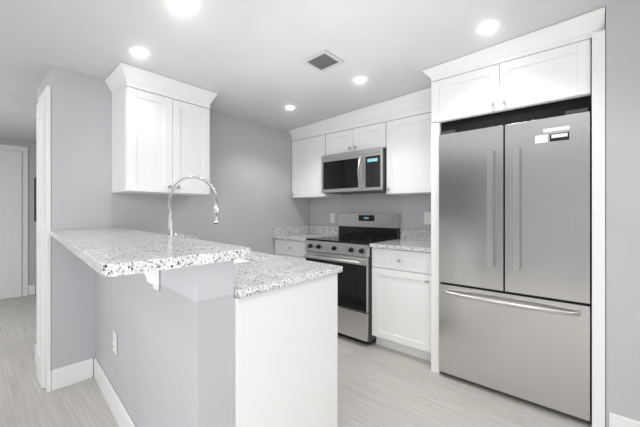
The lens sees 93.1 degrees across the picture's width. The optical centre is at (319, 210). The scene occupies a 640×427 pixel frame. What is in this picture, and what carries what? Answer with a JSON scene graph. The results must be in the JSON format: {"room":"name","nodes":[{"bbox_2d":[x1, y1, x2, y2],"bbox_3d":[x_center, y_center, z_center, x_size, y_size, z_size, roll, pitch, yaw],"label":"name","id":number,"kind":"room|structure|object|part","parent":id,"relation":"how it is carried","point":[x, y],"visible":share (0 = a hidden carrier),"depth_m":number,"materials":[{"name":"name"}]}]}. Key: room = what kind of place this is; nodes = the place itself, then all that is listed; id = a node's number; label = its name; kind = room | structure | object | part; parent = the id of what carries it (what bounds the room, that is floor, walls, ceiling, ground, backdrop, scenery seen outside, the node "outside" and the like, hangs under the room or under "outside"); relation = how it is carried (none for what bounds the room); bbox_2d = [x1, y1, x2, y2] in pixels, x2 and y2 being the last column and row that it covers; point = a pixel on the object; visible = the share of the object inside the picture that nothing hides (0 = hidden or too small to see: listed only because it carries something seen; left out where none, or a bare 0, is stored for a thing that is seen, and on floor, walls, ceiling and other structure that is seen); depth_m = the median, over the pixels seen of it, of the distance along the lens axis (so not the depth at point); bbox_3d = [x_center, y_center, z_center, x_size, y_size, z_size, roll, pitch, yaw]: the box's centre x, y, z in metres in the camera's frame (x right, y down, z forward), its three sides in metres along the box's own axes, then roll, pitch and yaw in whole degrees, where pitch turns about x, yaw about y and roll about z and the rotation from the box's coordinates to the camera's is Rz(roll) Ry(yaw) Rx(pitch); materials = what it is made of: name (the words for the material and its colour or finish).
{"room":"kitchen","nodes":[
{"label":"kitchen","id":0,"kind":"room"},
{"bbox_2d":[0,139,35,293],"bbox_3d":[-5.657,0.045,2.680,0.120,2.320,4.860,0,0,40],"label":"wall","id":1,"kind":"structure","parent":0,"point":[31,222],"depth_m":4.36,"materials":[{"name":"grey paint"}]},
{"bbox_2d":[0,150,21,299],"bbox_3d":[-4.471,0.188,3.943,0.043,2.025,0.840,0,0,40],"label":"hall door","id":2,"kind":"structure","parent":1,"relation":"in","point":[10,224],"depth_m":4.17,"materials":[{"name":"white wood"}]},
{"bbox_2d":[0,144,27,295],"bbox_3d":[-4.483,0.150,3.947,0.020,2.110,0.980,0,0,40],"label":"door frame","id":3,"kind":"structure","parent":1,"relation":"attached to","point":[24,150],"depth_m":4.29,"materials":[{"name":"white wood"}]},
{"bbox_2d":[28,285,34,294],"bbox_3d":[-4.143,1.135,4.355,0.013,0.140,0.074,0,0,40],"label":"baseboard","id":4,"kind":"structure","parent":1,"relation":"attached to","point":[31,289],"depth_m":4.35,"materials":[{"name":"white wood"}]},
{"bbox_2d":[34,177,35,221],"bbox_3d":[-2.233,-0.090,2.383,0.090,0.350,0.018,0,0,40],"label":"picture frame","id":5,"kind":"object","parent":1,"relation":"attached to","point":[34,199],"visible":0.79,"depth_m":2.37,"materials":[{"name":"black plastic"}]},
{"bbox_2d":[96,260,233,426],"bbox_3d":[-0.977,0.685,1.665,1.731,1.040,0.140,0,0,44],"label":"wall","id":6,"kind":"structure","parent":0,"point":[170,363],"depth_m":1.17,"materials":[{"name":"grey paint"}]},
{"bbox_2d":[113,331,116,353],"bbox_3d":[-1.211,0.775,1.787,0.071,0.116,0.008,0,0,44],"label":"outlet","id":7,"kind":"object","parent":6,"relation":"attached to","point":[115,342],"visible":1,"depth_m":1.77,"materials":[{"name":"white plastic"}]},
{"bbox_2d":[94,358,135,426],"bbox_3d":[-1.022,1.135,1.601,1.708,0.140,0.013,0,0,44],"label":"baseboard","id":8,"kind":"structure","parent":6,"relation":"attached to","point":[121,415],"depth_m":1.81,"materials":[{"name":"white wood"}]},
{"bbox_2d":[51,228,250,276],"bbox_3d":[-1.025,0.146,1.534,1.850,0.032,0.444,0,0,44],"label":"bar","id":9,"kind":"object","parent":6,"relation":"on","point":[110,252],"visible":1,"depth_m":1.02,"materials":[{"name":"white stone"}]},
{"bbox_2d":[145,271,158,290],"bbox_3d":[-0.741,0.247,1.213,0.056,0.165,0.173,0,0,40],"label":"corbel","id":10,"kind":"object","parent":6,"relation":"attached to","point":[152,277],"visible":0.33,"depth_m":1.25,"materials":[{"name":"white wood"}]},
{"bbox_2d":[37,65,309,376],"bbox_3d":[-1.203,0.045,3.207,0.620,2.320,2.565,0,0,40],"label":"wall","id":11,"kind":"structure","parent":0,"point":[250,171],"depth_m":2.29,"materials":[{"name":"grey paint"}]},
{"bbox_2d":[36,98,45,388],"bbox_3d":[-1.953,0.217,2.133,0.230,1.965,0.037,0,0,40],"label":"closet door","id":12,"kind":"structure","parent":11,"relation":"in","point":[41,241],"depth_m":2.06,"materials":[{"name":"white wood"}]},
{"bbox_2d":[38,86,50,391],"bbox_3d":[-1.949,0.185,2.142,0.365,2.040,0.018,0,0,40],"label":"trim","id":13,"kind":"structure","parent":11,"relation":"attached to","point":[46,93],"depth_m":2.03,"materials":[{"name":"white wood"}]},
{"bbox_2d":[49,370,51,391],"bbox_3d":[-1.821,1.135,2.039,0.074,0.140,0.013,0,0,40],"label":"baseboard","id":14,"kind":"structure","parent":11,"relation":"attached to","point":[50,380],"depth_m":2.02,"materials":[{"name":"white wood"}]},
{"bbox_2d":[52,358,92,390],"bbox_3d":[-1.719,1.135,2.111,0.013,0.140,0.228,0,0,40],"label":"baseboard","id":15,"kind":"structure","parent":11,"relation":"attached to","point":[68,375],"depth_m":2.10,"materials":[{"name":"white wood"}]},
{"bbox_2d":[112,87,209,195],"bbox_3d":[-1.237,-0.497,2.407,0.360,0.720,0.618,0,0,40],"label":"cabinet","id":16,"kind":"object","parent":11,"relation":"attached to","point":[160,145],"depth_m":2.24,"materials":[{"name":"white wood"}]},
{"bbox_2d":[105,62,216,108],"bbox_3d":[-1.232,-0.923,2.402,0.374,0.129,0.706,0,0,40],"label":"crown molding","id":17,"kind":"structure","parent":16,"relation":"attached to","point":[120,77],"depth_m":2.23,"materials":[{"name":"white wood"}]},
{"bbox_2d":[0,294,591,426],"bbox_3d":[-2.275,1.230,1.470,12.000,0.050,7.400,0,0,40],"label":"floor","id":18,"kind":"structure","parent":0,"point":[380,386],"depth_m":1.97,"materials":[{"name":"plastic"}]},
{"bbox_2d":[234,272,339,426],"bbox_3d":[-0.265,0.763,1.547,0.520,0.885,0.719,0,0,40],"label":"base cabinet","id":19,"kind":"object","parent":18,"relation":"on","point":[285,341],"depth_m":1.30,"materials":[{"name":"white wood"}]},
{"bbox_2d":[234,251,342,299],"bbox_3d":[-0.713,0.304,1.950,1.752,0.034,0.754,0,0,40],"label":"countertop","id":20,"kind":"structure","parent":19,"relation":"on","point":[268,273],"depth_m":1.42,"materials":[{"name":"grey stone"}]},
{"bbox_2d":[169,176,217,238],"bbox_3d":[-0.740,0.042,1.733,0.258,0.490,0.211,0,0,40],"label":"faucet","id":21,"kind":"object","parent":20,"relation":"on","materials":[{"name":"silver metal"}]},
{"bbox_2d":[234,256,256,263],"bbox_3d":[-0.691,0.414,1.919,0.694,0.209,0.478,0,0,40],"label":"sink","id":22,"kind":"object","parent":20,"relation":"in","point":[238,261],"depth_m":1.95,"materials":[{"name":"grey stone"}]},
{"bbox_2d":[275,239,305,259],"bbox_3d":[-0.138,0.762,3.567,0.531,0.885,0.630,0,0,40],"label":"base cabinet","id":23,"kind":"object","parent":18,"relation":"on","point":[291,248],"visible":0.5,"depth_m":3.35,"materials":[{"name":"white wood"}]},
{"bbox_2d":[273,225,338,240],"bbox_3d":[-0.139,0.252,3.563,0.534,0.130,0.637,0,0,40],"label":"countertop","id":24,"kind":"structure","parent":23,"relation":"on","point":[299,233],"depth_m":3.69,"materials":[{"name":"grey stone"}]},
{"bbox_2d":[303,214,399,344],"bbox_3d":[0.314,0.618,3.101,0.746,1.175,0.708,0,0,40],"label":"range","id":25,"kind":"object","parent":18,"relation":"on","point":[348,249],"visible":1,"depth_m":2.82,"materials":[{"name":"grey metal"}]},
{"bbox_2d":[372,247,430,360],"bbox_3d":[0.848,0.762,2.728,0.544,0.885,0.630,0,0,40],"label":"base cabinet","id":26,"kind":"object","parent":18,"relation":"on","point":[401,300],"visible":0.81,"depth_m":2.51,"materials":[{"name":"white wood"}]},
{"bbox_2d":[369,229,430,252],"bbox_3d":[0.848,0.252,2.724,0.549,0.130,0.637,0,0,40],"label":"countertop","id":27,"kind":"structure","parent":26,"relation":"on","point":[414,240],"depth_m":2.76,"materials":[{"name":"grey stone"}]},
{"bbox_2d":[431,96,589,422],"bbox_3d":[1.355,0.274,2.201,0.896,1.862,0.775,0,0,40],"label":"refrigerator","id":28,"kind":"object","parent":18,"relation":"on","point":[514,253],"depth_m":1.90,"materials":[{"name":"grey metal"}]},
{"bbox_3d":[1.074,0.274,2.515,0.062,1.862,0.662,0,0,40],"label":"fridge panel","id":29,"kind":"part","parent":28,"relation":"part of","materials":[{"name":"white wood"}]},
{"bbox_2d":[590,30,604,426],"bbox_3d":[1.739,0.117,1.911,0.053,2.175,0.719,0,0,40],"label":"panel","id":30,"kind":"object","parent":18,"relation":"on","point":[597,252],"visible":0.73,"depth_m":1.64,"materials":[{"name":"white wood"}]},
{"bbox_2d":[0,0,621,143],"bbox_3d":[-2.275,-1.050,1.470,12.000,0.150,7.400,0,0,40],"label":"ceiling","id":31,"kind":"structure","parent":0,"point":[243,59],"depth_m":1.86,"materials":[{"name":"paint"}]},
{"bbox_2d":[130,48,148,56],"bbox_3d":[-1.136,-0.996,1.912,0.104,0.004,0.104,-4,-2,40],"label":"recessed light","id":32,"kind":"object","parent":31,"relation":"in","point":[139,52],"visible":1,"depth_m":1.90,"materials":[{"name":"white"}]},
{"bbox_2d":[171,0,193,10],"bbox_3d":[-0.677,-1.022,1.495,0.104,0.004,0.104,-4,-2,40],"label":"recessed light","id":33,"kind":"object","parent":31,"relation":"in","point":[186,5],"visible":1,"depth_m":1.50,"materials":[{"name":"white"}]},
{"bbox_2d":[285,106,294,109],"bbox_3d":[-0.289,-0.995,2.926,0.104,0.004,0.104,-4,-2,40],"label":"recessed light","id":34,"kind":"object","parent":31,"relation":"in","point":[290,107],"visible":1,"depth_m":2.91,"materials":[{"name":"white"}]},
{"bbox_2d":[301,49,343,72],"bbox_3d":[0.021,-1.027,2.087,0.210,0.009,0.210,-3,-2,40],"label":"ceiling vent","id":35,"kind":"object","parent":31,"relation":"in","point":[323,60],"visible":1,"depth_m":2.08,"materials":[{"name":"grey metal"}]},
{"bbox_2d":[353,77,366,82],"bbox_3d":[0.316,-1.030,2.394,0.104,0.004,0.104,-3,-2,40],"label":"recessed light","id":36,"kind":"object","parent":31,"relation":"in","point":[360,80],"visible":1,"depth_m":2.39,"materials":[{"name":"white"}]},
{"bbox_2d":[478,22,497,32],"bbox_3d":[0.981,-1.069,1.770,0.104,0.004,0.104,-4,-2,40],"label":"recessed light","id":37,"kind":"object","parent":31,"relation":"in","point":[486,27],"visible":1,"depth_m":1.76,"materials":[{"name":"white"}]},
{"bbox_2d":[310,193,430,238],"bbox_3d":[0.743,0.045,3.334,3.420,2.320,0.150,0,0,40],"label":"wall","id":38,"kind":"structure","parent":0,"point":[410,209],"depth_m":3.34,"materials":[{"name":"grey paint"}]},
{"bbox_2d":[330,213,334,222],"bbox_3d":[0.156,0.085,3.725,0.070,0.116,0.008,0,0,40],"label":"electrical outlet","id":39,"kind":"object","parent":38,"relation":"attached to","point":[332,217],"visible":1,"depth_m":3.72,"materials":[{"name":"white plastic"}]},
{"bbox_2d":[326,122,386,154],"bbox_3d":[0.441,-0.731,3.251,0.742,0.248,0.360,0,0,40],"label":"upper cabinet","id":40,"kind":"object","parent":38,"relation":"attached to","point":[367,137],"visible":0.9,"depth_m":3.10,"materials":[{"name":"white wood"}]},
{"bbox_2d":[321,147,386,194],"bbox_3d":[0.407,-0.399,3.211,0.738,0.409,0.466,0,0,40],"label":"microwave","id":41,"kind":"object","parent":40,"relation":"attached to","point":[363,171],"visible":0.94,"depth_m":3.03,"materials":[{"name":"grey metal"}]},
{"bbox_2d":[291,112,431,198],"bbox_3d":[0.445,-0.507,3.248,1.832,0.695,0.360,0,0,40],"label":"upper cabinet","id":42,"kind":"object","parent":38,"relation":"attached to","point":[408,155],"depth_m":2.83,"materials":[{"name":"white wood"}]},
{"bbox_2d":[288,87,430,141],"bbox_3d":[0.438,-0.954,3.235,1.837,0.194,0.389,0,0,40],"label":"crown molding","id":43,"kind":"structure","parent":42,"relation":"attached to","point":[411,104],"depth_m":2.96,"materials":[{"name":"white wood"}]},
{"bbox_2d":[424,212,430,223],"bbox_3d":[1.053,0.070,2.962,0.070,0.116,0.008,0,0,40],"label":"electrical outlet","id":44,"kind":"object","parent":38,"relation":"attached to","point":[427,217],"visible":0.98,"depth_m":2.96,"materials":[{"name":"white plastic"}]},
{"bbox_2d":[431,39,590,123],"bbox_3d":[1.382,-0.815,2.231,0.900,0.310,0.695,0,0,40],"label":"upper cabinet","id":45,"kind":"object","parent":38,"relation":"attached to","point":[562,73],"visible":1,"depth_m":1.93,"materials":[{"name":"white wood"}]},
{"bbox_2d":[422,7,604,81],"bbox_3d":[1.376,-1.032,2.219,1.004,0.120,0.721,0,0,40],"label":"crown molding","id":46,"kind":"structure","parent":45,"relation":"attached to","point":[583,27],"depth_m":1.87,"materials":[{"name":"white wood"}]},
{"bbox_2d":[605,0,639,426],"bbox_3d":[2.724,0.045,1.171,2.400,2.320,0.875,0,0,40],"label":"wall","id":47,"kind":"structure","parent":0,"point":[622,207],"depth_m":1.58,"materials":[{"name":"grey paint"}]},
{"bbox_2d":[609,412,639,426],"bbox_3d":[2.401,1.135,0.862,2.290,0.140,0.013,0,0,40],"label":"baseboard return","id":48,"kind":"object","parent":47,"relation":"attached to","point":[615,420],"visible":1,"depth_m":1.57,"materials":[{"name":"white wood"}]}
]}

